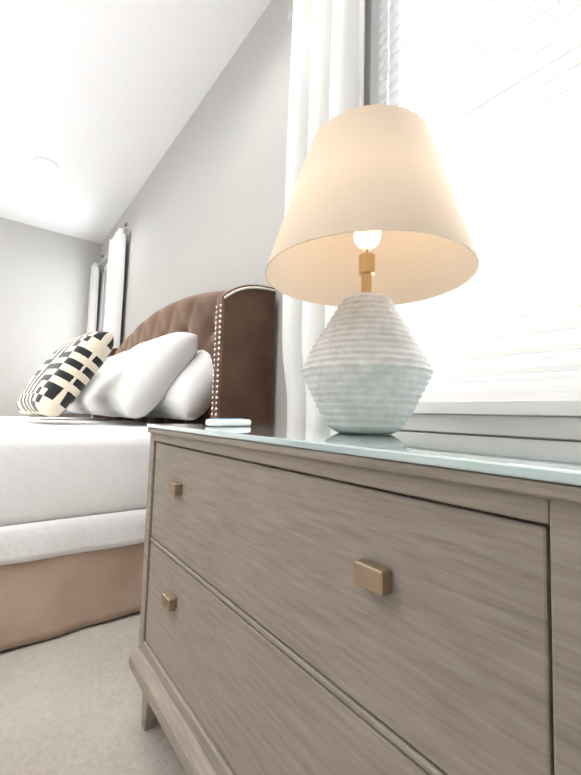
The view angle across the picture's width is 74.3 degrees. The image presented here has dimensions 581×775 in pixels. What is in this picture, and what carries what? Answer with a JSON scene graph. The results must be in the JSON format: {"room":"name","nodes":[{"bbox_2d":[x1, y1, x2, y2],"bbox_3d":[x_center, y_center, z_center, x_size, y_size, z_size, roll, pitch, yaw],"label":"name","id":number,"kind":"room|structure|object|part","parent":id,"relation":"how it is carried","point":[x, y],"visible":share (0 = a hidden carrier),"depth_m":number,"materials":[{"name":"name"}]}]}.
{"room":"bedroom","nodes":[
{"label":"bedroom","id":0,"kind":"room"},
{"bbox_2d":[0,217,101,416],"bbox_3d":[-4.109,-0.503,3.209,4.450,2.740,0.150,5,-5,-38],"label":"wall","id":1,"kind":"structure","parent":0,"point":[45,274],"depth_m":4.18,"materials":[{"name":"grey paint"}]},
{"bbox_2d":[0,611,186,774],"bbox_3d":[-2.521,0.812,1.027,4.750,0.100,5.440,5,-5,-38],"label":"floor","id":2,"kind":"structure","parent":0,"point":[71,703],"depth_m":0.97,"materials":[{"name":"carpet"}]},
{"bbox_2d":[30,412,91,417],"bbox_3d":[-2.199,0.597,3.681,0.517,0.730,0.952,5,-5,-38],"label":"nightstand","id":3,"kind":"object","parent":2,"relation":"on","point":[70,415],"depth_m":3.35,"materials":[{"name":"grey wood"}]},
{"bbox_2d":[0,285,276,650],"bbox_3d":[-1.521,0.134,1.831,2.124,1.430,2.227,5,-5,-38],"label":"bed","id":4,"kind":"object","parent":2,"relation":"on","point":[73,497],"visible":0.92,"depth_m":1.44,"materials":[{"name":"fabric"}]},
{"bbox_3d":[-1.648,0.324,1.841,1.915,0.345,1.905,5,-5,-38],"label":"mattress","id":5,"kind":"part","parent":4,"relation":"part of","materials":[{"name":"white fabric"}]},
{"bbox_2d":[87,332,198,418],"bbox_3d":[-0.787,-0.053,1.990,0.780,0.500,0.212,-4,-44,52],"label":"pillow","id":6,"kind":"object","parent":4,"relation":"on","point":[150,375],"depth_m":1.74,"materials":[{"name":"white fabric"}]},
{"bbox_2d":[129,423,580,774],"bbox_3d":[0.105,0.456,0.745,0.517,0.730,0.952,5,-5,-38],"label":"nightstand","id":7,"kind":"object","parent":2,"relation":"on","point":[317,600],"visible":1,"depth_m":0.43,"materials":[{"name":"grey wood"}]},
{"bbox_2d":[205,418,250,425],"bbox_3d":[-0.153,0.087,0.966,0.042,0.018,0.150,0,-5,24],"label":"remote control","id":8,"kind":"object","parent":7,"relation":"on","point":[226,422],"visible":1,"depth_m":0.93,"materials":[{"name":"white plastic"}]},
{"bbox_3d":[0.114,0.096,0.769,0.495,0.010,0.936,5,-5,-38],"label":"glass","id":9,"kind":"part","parent":7,"relation":"part of","materials":[{"name":"grey"}]},
{"bbox_2d":[265,104,479,434],"bbox_3d":[0.157,-0.215,0.790,0.419,0.613,0.419,5,-5,-38],"label":"lamp","id":10,"kind":"object","parent":7,"relation":"on","point":[373,231],"visible":1,"depth_m":0.69,"materials":[{"name":"fabric"}]},
{"bbox_3d":[0.160,-0.316,0.797,0.058,0.058,0.058,5,-5,-38],"label":"bulb","id":11,"kind":"part","parent":10,"relation":"part of","materials":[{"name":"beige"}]},
{"bbox_3d":[0.161,-0.361,0.800,0.419,0.274,0.419,5,-5,-38],"label":"lamp shade","id":12,"kind":"part","parent":10,"relation":"part of","materials":[{"name":"beige fabric"}]},
{"bbox_2d":[0,0,270,244],"bbox_3d":[-2.434,-2.019,1.231,4.750,0.100,5.440,5,-5,-38],"label":"ceiling","id":13,"kind":"structure","parent":0,"point":[100,100],"depth_m":2.39,"materials":[{"name":"white paint"}]},
{"bbox_2d":[32,157,59,171],"bbox_3d":[-1.989,-1.814,3.123,0.188,0.008,0.188,5,-5,-38],"label":"recessed light","id":14,"kind":"object","parent":13,"relation":"in","point":[46,164],"visible":1,"depth_m":3.12,"materials":[{"name":"white plastic"}]},
{"bbox_2d":[96,0,580,442],"bbox_3d":[-0.668,-0.446,2.541,0.150,2.740,5.440,5,-5,-38],"label":"wall","id":15,"kind":"structure","parent":0,"point":[204,212],"depth_m":2.07,"materials":[{"name":"grey paint"}]},
{"bbox_2d":[87,222,130,347],"bbox_3d":[-1.894,-0.316,3.993,0.248,2.545,1.321,5,-5,-38],"label":"window","id":16,"kind":"structure","parent":15,"relation":"in","point":[114,267],"depth_m":3.60,"materials":[{"name":"white"}]},
{"bbox_2d":[87,262,99,347],"bbox_3d":[-2.303,-0.229,4.375,0.080,2.402,0.190,5,-5,-38],"label":"curtain","id":17,"kind":"object","parent":16,"relation":"hanging from","point":[94,278],"depth_m":4.38,"materials":[{"name":"fabric"}]},
{"bbox_2d":[95,228,126,347],"bbox_3d":[-1.700,-0.267,3.604,0.083,2.402,0.416,5,-5,-38],"label":"curtain","id":18,"kind":"object","parent":16,"relation":"hanging from","point":[117,245],"depth_m":3.54,"materials":[{"name":"fabric"}]},
{"bbox_3d":[-1.899,-1.411,4.042,0.074,0.060,1.321,5,-5,-38],"label":"curtain rod","id":19,"kind":"part","parent":16,"relation":"part of","materials":[{"name":"silver metal"}]},
{"bbox_2d":[282,0,580,440],"bbox_3d":[0.439,-0.459,1.019,0.248,2.545,1.356,5,-5,-38],"label":"window","id":20,"kind":"structure","parent":15,"relation":"in","point":[488,92],"depth_m":0.99,"materials":[{"name":"white"}]},
{"bbox_2d":[282,0,366,440],"bbox_3d":[0.098,-0.377,1.313,0.084,2.402,0.363,5,-5,-38],"label":"curtain","id":21,"kind":"object","parent":20,"relation":"hanging from","point":[327,62],"depth_m":1.36,"materials":[{"name":"fabric"}]}
]}

